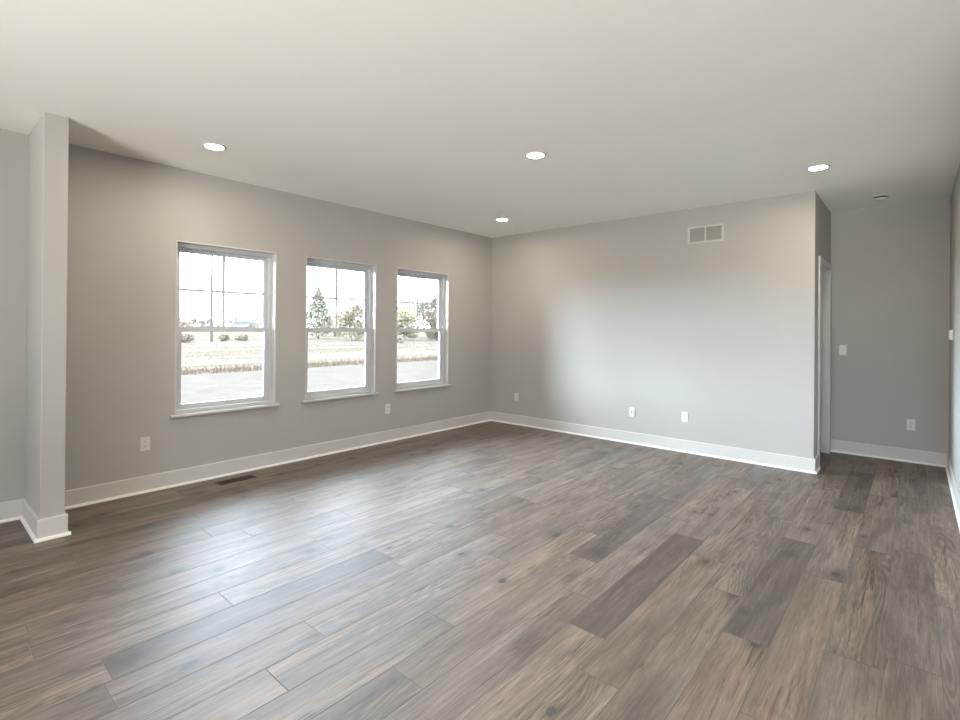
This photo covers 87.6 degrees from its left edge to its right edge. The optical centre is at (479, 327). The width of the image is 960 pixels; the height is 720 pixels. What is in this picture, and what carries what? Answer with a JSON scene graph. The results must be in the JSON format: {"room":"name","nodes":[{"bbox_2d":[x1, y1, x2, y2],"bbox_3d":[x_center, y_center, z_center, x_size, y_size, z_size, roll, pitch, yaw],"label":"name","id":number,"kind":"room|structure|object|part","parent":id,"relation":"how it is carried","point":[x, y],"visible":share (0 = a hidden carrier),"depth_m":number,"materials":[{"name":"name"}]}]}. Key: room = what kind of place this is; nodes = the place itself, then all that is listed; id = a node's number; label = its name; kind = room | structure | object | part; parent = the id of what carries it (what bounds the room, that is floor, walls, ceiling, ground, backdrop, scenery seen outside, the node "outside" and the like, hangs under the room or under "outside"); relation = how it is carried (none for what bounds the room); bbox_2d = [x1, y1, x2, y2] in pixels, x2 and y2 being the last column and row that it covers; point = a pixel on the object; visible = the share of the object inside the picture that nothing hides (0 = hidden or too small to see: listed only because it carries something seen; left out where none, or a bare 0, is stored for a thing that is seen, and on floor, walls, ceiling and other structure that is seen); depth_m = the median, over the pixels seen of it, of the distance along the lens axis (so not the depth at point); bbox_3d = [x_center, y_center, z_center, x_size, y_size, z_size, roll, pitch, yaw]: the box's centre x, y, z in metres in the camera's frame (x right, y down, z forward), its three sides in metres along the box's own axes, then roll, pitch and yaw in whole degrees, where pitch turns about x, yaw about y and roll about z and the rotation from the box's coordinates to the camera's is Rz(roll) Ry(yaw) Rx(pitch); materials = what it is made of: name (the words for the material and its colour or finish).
{"room":"empty living room","nodes":[
{"label":"empty living room","id":0,"kind":"room"},
{"bbox_2d":[25,112,68,518],"bbox_3d":[-2.982,-0.009,3.439,0.594,2.740,0.125,0,0,41],"label":"column","id":1,"kind":"structure","parent":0,"point":[49,138],"depth_m":3.26,"materials":[{"name":"paint"}]},
{"bbox_2d":[20,499,70,543],"bbox_3d":[-2.976,1.293,3.421,0.609,0.137,0.183,0,0,41],"label":"baseboard","id":2,"kind":"structure","parent":1,"relation":"attached to","point":[39,530],"depth_m":3.25,"materials":[{"name":"paint"}]},
{"bbox_3d":[-2.971,1.352,3.416,0.594,0.020,0.183,0,0,41],"label":"shoe moulding","id":3,"kind":"part","parent":2,"relation":"part of","materials":[{"name":"paint"}]},
{"bbox_2d":[0,128,491,502],"bbox_3d":[-2.897,-0.006,4.115,0.165,2.740,11.820,0,0,41],"label":"wall","id":4,"kind":"structure","parent":0,"point":[127,216],"depth_m":4.28,"materials":[{"name":"paint"}]},
{"bbox_2d":[140,436,149,450],"bbox_3d":[-2.768,0.963,4.138,0.009,0.114,0.070,0,0,41],"label":"wall outlet","id":5,"kind":"object","parent":4,"relation":"attached to","point":[144,441],"visible":1,"depth_m":4.13,"materials":[{"name":"plastic"}]},
{"bbox_2d":[170,240,279,417],"bbox_3d":[-2.374,0.015,4.688,0.194,1.526,0.969,0,0,41],"label":"window","id":6,"kind":"structure","parent":4,"relation":"in","point":[269,259],"depth_m":4.77,"materials":[{"name":"paint"}]},
{"bbox_3d":[-2.427,-0.334,4.737,0.028,0.730,0.823,0,0,41],"label":"sash","id":7,"kind":"part","parent":6,"relation":"part of","materials":[{"name":"clear glass"}]},
{"bbox_3d":[-2.405,0.363,4.710,0.030,0.732,0.823,0,0,41],"label":"sash","id":8,"kind":"part","parent":6,"relation":"part of","materials":[{"name":"clear glass"}]},
{"bbox_3d":[-2.347,0.768,4.657,0.106,0.020,0.969,0,0,41],"label":"sill","id":9,"kind":"part","parent":6,"relation":"part of","materials":[{"name":"paint"}]},
{"bbox_2d":[0,411,490,522],"bbox_3d":[-3.267,1.291,3.549,0.029,0.137,10.500,0,0,41],"label":"baseboard","id":10,"kind":"structure","parent":4,"relation":"attached to","point":[78,497],"depth_m":4.63,"materials":[{"name":"paint"}]},
{"bbox_2d":[302,256,378,402],"bbox_3d":[-1.573,0.024,5.610,0.194,1.526,0.975,0,0,41],"label":"window","id":11,"kind":"structure","parent":4,"relation":"in","point":[369,282],"depth_m":5.80,"materials":[{"name":"paint"}]},
{"bbox_3d":[-1.626,-0.325,5.659,0.028,0.730,0.829,0,0,41],"label":"sash","id":12,"kind":"part","parent":11,"relation":"part of","materials":[{"name":"clear glass"}]},
{"bbox_3d":[-1.603,0.372,5.633,0.030,0.732,0.829,0,0,41],"label":"sash","id":13,"kind":"part","parent":11,"relation":"part of","materials":[{"name":"clear glass"}]},
{"bbox_3d":[-1.546,0.777,5.580,0.106,0.020,0.975,0,0,41],"label":"sill","id":14,"kind":"part","parent":11,"relation":"part of","materials":[{"name":"paint"}]},
{"bbox_2d":[385,404,389,413],"bbox_3d":[-1.114,0.986,6.043,0.009,0.114,0.070,0,0,41],"label":"wall outlet","id":15,"kind":"object","parent":4,"relation":"attached to","point":[387,406],"visible":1,"depth_m":6.04,"materials":[{"name":"plastic"}]},
{"bbox_2d":[394,268,451,391],"bbox_3d":[-0.775,0.033,6.530,0.194,1.526,0.980,0,0,41],"label":"window","id":16,"kind":"structure","parent":4,"relation":"in","point":[442,279],"depth_m":6.82,"materials":[{"name":"paint"}]},
{"bbox_3d":[-0.828,-0.316,6.579,0.028,0.730,0.834,0,0,41],"label":"sash","id":17,"kind":"part","parent":16,"relation":"part of","materials":[{"name":"clear glass"}]},
{"bbox_3d":[-0.805,0.381,6.553,0.030,0.732,0.834,0,0,41],"label":"sash","id":18,"kind":"part","parent":16,"relation":"part of","materials":[{"name":"clear glass"}]},
{"bbox_3d":[-0.748,0.786,6.499,0.106,0.020,0.980,0,0,41],"label":"sill","id":19,"kind":"part","parent":16,"relation":"part of","materials":[{"name":"paint"}]},
{"bbox_2d":[0,421,959,719],"bbox_3d":[0.333,1.442,1.237,8.540,0.120,11.770,0,0,41],"label":"floor","id":20,"kind":"structure","parent":0,"point":[490,570],"depth_m":2.61,"materials":[{"name":"wood"}]},
{"bbox_2d":[215,475,255,484],"bbox_3d":[-2.187,1.369,4.493,0.116,0.004,0.320,0,0,41],"label":"floor vent","id":21,"kind":"object","parent":20,"relation":"in","point":[246,477],"visible":1,"depth_m":4.49,"materials":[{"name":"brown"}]},
{"bbox_2d":[0,0,959,237],"bbox_3d":[0.329,-1.418,1.248,8.785,0.120,11.940,0,0,41],"label":"ceiling","id":22,"kind":"structure","parent":0,"point":[425,111],"depth_m":2.93,"materials":[{"name":"paint"}]},
{"bbox_2d":[202,142,226,150],"bbox_3d":[-2.013,-1.366,3.794,0.166,0.007,0.166,0,0,41],"label":"recessed light","id":23,"kind":"object","parent":22,"relation":"in","point":[212,146],"visible":1,"depth_m":3.78,"materials":[{"name":"paint"}]},
{"bbox_2d":[495,218,508,220],"bbox_3d":[0.274,-1.341,6.249,0.166,0.007,0.166,0,0,41],"label":"recessed light","id":24,"kind":"object","parent":22,"relation":"in","point":[497,219],"visible":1,"depth_m":6.23,"materials":[{"name":"paint"}]},
{"bbox_2d":[525,151,545,158],"bbox_3d":[0.435,-1.346,3.923,0.166,0.007,0.166,0,0,41],"label":"recessed light","id":25,"kind":"object","parent":22,"relation":"in","point":[534,154],"visible":1,"depth_m":3.92,"materials":[{"name":"paint"}]},
{"bbox_2d":[806,164,829,170],"bbox_3d":[2.815,-1.327,4.169,0.166,0.007,0.166,0,0,41],"label":"recessed light","id":26,"kind":"object","parent":22,"relation":"in","point":[821,166],"visible":1,"depth_m":4.16,"materials":[{"name":"paint"}]},
{"bbox_2d":[872,194,889,200],"bbox_3d":[4.027,-1.297,5.028,0.136,0.042,0.136,0,0,41],"label":"smoke detector","id":27,"kind":"object","parent":22,"relation":"attached to","point":[881,197],"visible":1,"depth_m":5.00,"materials":[{"name":"plastic"}]},
{"bbox_2d":[491,191,816,458],"bbox_3d":[1.749,0.037,6.239,4.069,2.740,0.120,0,0,41],"label":"wall","id":28,"kind":"structure","parent":0,"point":[592,323],"depth_m":5.77,"materials":[{"name":"paint"}]},
{"bbox_2d":[514,393,517,400],"bbox_3d":[0.522,1.005,7.209,0.070,0.114,0.009,0,0,41],"label":"wall outlet","id":29,"kind":"object","parent":28,"relation":"attached to","point":[515,394],"visible":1,"depth_m":7.21,"materials":[{"name":"plastic"}]},
{"bbox_2d":[629,407,634,416],"bbox_3d":[1.837,1.027,6.062,0.070,0.114,0.017,0,0,41],"label":"outlet","id":30,"kind":"object","parent":28,"relation":"attached to","point":[631,409],"visible":1,"depth_m":6.06,"materials":[{"name":"plastic"}]},
{"bbox_2d":[491,411,816,473],"bbox_3d":[1.706,1.338,6.165,4.084,0.137,0.029,0,0,41],"label":"baseboard","id":31,"kind":"structure","parent":28,"relation":"attached to","point":[807,465],"depth_m":5.75,"materials":[{"name":"paint"}]},
{"bbox_2d":[682,412,687,421],"bbox_3d":[2.314,1.014,5.654,0.070,0.114,0.009,0,0,41],"label":"wall outlet","id":32,"kind":"object","parent":28,"relation":"attached to","point":[684,414],"visible":1,"depth_m":5.65,"materials":[{"name":"plastic"}]},
{"bbox_2d":[688,223,723,243],"bbox_3d":[2.486,-1.030,5.523,0.380,0.188,0.010,0,0,41],"label":"air vent","id":33,"kind":"object","parent":28,"relation":"in","point":[714,232],"visible":1,"depth_m":5.52,"materials":[{"name":"metal"}]},
{"bbox_3d":[2.421,-1.030,5.580,0.158,0.150,0.006,0,0,41],"label":"louvre panel","id":34,"kind":"part","parent":33,"relation":"part of","materials":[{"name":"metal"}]},
{"bbox_3d":[2.552,-1.030,5.466,0.158,0.150,0.006,0,0,41],"label":"louvre panel","id":35,"kind":"part","parent":33,"relation":"part of","materials":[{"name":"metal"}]},
{"bbox_2d":[816,194,830,455],"bbox_3d":[3.634,0.050,5.397,0.120,2.740,1.080,0,0,41],"label":"wall","id":36,"kind":"structure","parent":0,"point":[823,214],"depth_m":5.14,"materials":[{"name":"paint"}]},
{"bbox_2d":[814,455,820,472],"bbox_3d":[3.319,1.347,4.929,0.029,0.137,0.248,0,0,41],"label":"baseboard","id":37,"kind":"structure","parent":36,"relation":"attached to","point":[817,468],"depth_m":4.92,"materials":[{"name":"paint"}]},
{"bbox_2d":[817,256,830,466],"bbox_3d":[3.650,0.354,5.406,0.136,2.132,0.884,0,0,41],"label":"door","id":38,"kind":"structure","parent":36,"relation":"in","point":[824,268],"depth_m":5.66,"materials":[{"name":"paint"}]},
{"bbox_2d":[830,199,949,453],"bbox_3d":[2.915,0.048,6.816,5.072,2.740,0.120,0,0,41],"label":"wall","id":39,"kind":"structure","parent":0,"point":[890,265],"depth_m":5.40,"materials":[{"name":"paint"}]},
{"bbox_2d":[839,345,846,354],"bbox_3d":[4.117,0.259,5.682,0.070,0.114,0.012,0,0,41],"label":"light switch","id":40,"kind":"object","parent":39,"relation":"attached to","point":[842,348],"visible":1,"depth_m":5.68,"materials":[{"name":"plastic"}]},
{"bbox_2d":[830,439,946,466],"bbox_3d":[4.392,1.357,5.422,1.003,0.137,0.029,0,0,41],"label":"baseboard","id":41,"kind":"structure","parent":39,"relation":"attached to","point":[846,447],"depth_m":5.39,"materials":[{"name":"paint"}]},
{"bbox_3d":[4.387,1.416,5.417,1.003,0.020,0.015,0,0,41],"label":"shoe moulding","id":42,"kind":"part","parent":41,"relation":"part of","materials":[{"name":"paint"}]},
{"bbox_2d":[907,419,914,430],"bbox_3d":[4.558,1.032,5.295,0.070,0.114,0.009,0,0,41],"label":"wall outlet","id":43,"kind":"object","parent":39,"relation":"attached to","point":[910,423],"visible":1,"depth_m":5.29,"materials":[{"name":"plastic"}]},
{"bbox_2d":[949,164,959,491],"bbox_3d":[3.400,0.042,3.415,0.120,2.740,4.620,0,0,41],"label":"wall","id":44,"kind":"structure","parent":0,"point":[954,346],"depth_m":4.41,"materials":[{"name":"paint"}]},
{"bbox_2d":[949,329,952,340],"bbox_3d":[4.400,0.072,4.679,0.027,0.104,0.124,0,0,41],"label":"thermostat","id":45,"kind":"object","parent":44,"relation":"attached to","point":[950,331],"visible":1,"depth_m":4.64,"materials":[{"name":"plastic"}]},
{"bbox_2d":[945,454,959,531],"bbox_3d":[3.280,1.343,3.399,0.029,0.137,4.515,0,0,41],"label":"baseboard","id":46,"kind":"structure","parent":44,"relation":"attached to","point":[954,490],"depth_m":4.16,"materials":[{"name":"paint"}]},
{"label":"outside","id":47,"kind":"structure","parent":0,"visible":0},
{"bbox_2d":[181,332,437,403],"bbox_3d":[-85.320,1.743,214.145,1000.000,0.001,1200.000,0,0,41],"label":"ground","id":48,"kind":"structure","parent":47,"point":[205,386],"depth_m":23.97,"materials":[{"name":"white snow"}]},
{"bbox_2d":[180,314,193,326],"bbox_3d":[-106.301,-1.593,179.918,6.438,6.379,6.951,1,0,-16],"label":"tree","id":49,"kind":"object","parent":48,"relation":"on","point":[183,319],"visible":0.66,"depth_m":179.93,"materials":[{"name":"green plant"}]},
{"bbox_2d":[181,333,194,342],"bbox_3d":[-33.196,1.238,55.845,2.001,1.208,2.753,0,0,41],"label":"shrub","id":50,"kind":"object","parent":48,"relation":"on","point":[188,336],"visible":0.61,"depth_m":55.83,"materials":[{"name":"green plant"}]},
{"bbox_2d":[186,317,198,326],"bbox_3d":[-115.717,-1.371,200.313,6.277,5.869,6.219,1,0,-18],"label":"tree","id":51,"kind":"object","parent":48,"relation":"on","point":[195,320],"visible":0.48,"depth_m":200.07,"materials":[{"name":"green plant"}]},
{"bbox_2d":[194,318,205,325],"bbox_3d":[-124.245,-1.292,221.723,6.304,5.926,6.609,0,0,-7],"label":"tree","id":52,"kind":"object","parent":48,"relation":"on","point":[200,321],"visible":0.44,"depth_m":221.32,"materials":[{"name":"green plant"}]},
{"bbox_2d":[210,256,213,341],"bbox_3d":[-32.136,-4.114,59.979,2.400,12.700,0.348,0,0,41],"label":"utility pole","id":53,"kind":"object","parent":48,"relation":"on","point":[212,273],"visible":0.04,"depth_m":59.84,"materials":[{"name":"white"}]},
{"bbox_2d":[180,286,408,304],"bbox_3d":[-31.902,-4.414,59.911,0.020,0.916,105.001,0,0,41],"label":"overhead wire","id":54,"kind":"object","parent":53,"relation":"attached to","point":[180,286],"visible":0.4,"depth_m":59.19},
{"bbox_2d":[204,324,234,326],"bbox_3d":[-106.444,0.148,205.005,7.800,2.800,12.800,0,0,30],"label":"house","id":55,"kind":"structure","parent":48,"relation":"on","point":[205,325],"depth_m":202.65,"materials":[{"name":"white"}]},
{"bbox_2d":[217,334,229,340],"bbox_3d":[-32.459,1.342,63.374,1.386,1.000,1.645,0,0,-7],"label":"shrub","id":56,"kind":"object","parent":48,"relation":"on","point":[224,337],"visible":0.97,"depth_m":63.27,"materials":[{"name":"green plant"}]},
{"bbox_2d":[228,317,238,323],"bbox_3d":[-123.332,-1.758,250.448,6.949,6.802,6.307,0,0,-2],"label":"tree","id":57,"kind":"object","parent":48,"relation":"on","point":[231,321],"visible":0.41,"depth_m":249.45,"materials":[{"name":"green plant"}]},
{"bbox_2d":[233,334,248,340],"bbox_3d":[-30.593,1.362,64.345,1.703,1.021,1.708,0,0,41],"label":"shrub","id":58,"kind":"object","parent":48,"relation":"on","point":[243,337],"visible":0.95,"depth_m":64.14,"materials":[{"name":"green plant"}]},
{"bbox_2d":[235,318,257,326],"bbox_3d":[-91.855,-0.999,200.008,8.800,5.300,7.800,0,0,24],"label":"house","id":59,"kind":"structure","parent":48,"relation":"on","point":[242,322],"depth_m":196.85,"materials":[{"name":"white"}]},
{"bbox_2d":[250,317,261,326],"bbox_3d":[-80.209,-1.016,182.402,6.950,6.236,6.693,0,0,33],"label":"tree","id":60,"kind":"object","parent":48,"relation":"on","point":[255,321],"visible":0.21,"depth_m":180.99,"materials":[{"name":"green plant"}]},
{"bbox_2d":[256,317,262,332],"bbox_3d":[-63.850,-0.794,150.152,5.687,5.266,6.093,0,0,36],"label":"tree","id":61,"kind":"object","parent":48,"relation":"on","point":[259,318],"visible":0.06,"depth_m":148.50,"materials":[{"name":"green plant"}]},
{"bbox_2d":[181,355,437,374],"bbox_3d":[-5.866,1.729,25.984,2.043,0.284,32.077,0,0,41],"label":"dry weeds","id":62,"kind":"object","parent":48,"relation":"on","point":[412,358],"visible":0.3,"depth_m":22.51,"materials":[{"name":"beige plant"}]},
{"bbox_2d":[307,287,333,338],"bbox_3d":[-25.797,-2.279,80.072,4.940,8.448,4.851,0,0,-5],"label":"conifer tree","id":63,"kind":"object","parent":48,"relation":"on","point":[320,319],"visible":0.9,"depth_m":79.40,"materials":[{"name":"green plant"}]},
{"bbox_2d":[325,313,346,336],"bbox_3d":[-29.300,-0.370,101.395,6.071,5.348,6.790,1,0,-41],"label":"tree","id":64,"kind":"object","parent":48,"relation":"on","point":[332,314],"visible":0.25,"depth_m":101.38,"materials":[{"name":"green plant"}]},
{"bbox_2d":[337,303,363,340],"bbox_3d":[-17.744,-0.810,70.354,4.946,5.586,4.922,1,0,-18],"label":"autumn tree","id":65,"kind":"object","parent":48,"relation":"on","point":[346,319],"visible":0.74,"depth_m":69.29,"materials":[{"name":"green plant"}]},
{"bbox_2d":[397,336,405,342],"bbox_3d":[-9.909,1.500,60.778,1.760,1.031,1.540,0,0,41],"label":"shrub","id":66,"kind":"object","parent":48,"relation":"on","point":[399,340],"visible":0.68,"depth_m":60.55,"materials":[{"name":"green plant"}]},
{"bbox_2d":[397,299,418,339],"bbox_3d":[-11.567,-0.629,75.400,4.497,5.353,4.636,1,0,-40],"label":"autumn tree","id":67,"kind":"object","parent":48,"relation":"on","point":[402,322],"visible":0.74,"depth_m":74.75,"materials":[{"name":"green plant"}]},
{"bbox_2d":[412,289,436,327],"bbox_3d":[-9.388,-2.627,95.110,8.091,9.491,7.530,1,0,-31],"label":"tree","id":68,"kind":"object","parent":48,"relation":"on","point":[422,308],"visible":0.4,"depth_m":94.01,"materials":[{"name":"green plant"}]},
{"bbox_2d":[421,310,437,339],"bbox_3d":[-6.436,-0.270,75.955,5.482,4.721,4.646,0,0,38],"label":"autumn tree","id":69,"kind":"object","parent":48,"relation":"on","point":[433,335],"visible":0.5,"depth_m":75.04,"materials":[{"name":"green plant"}]}
]}

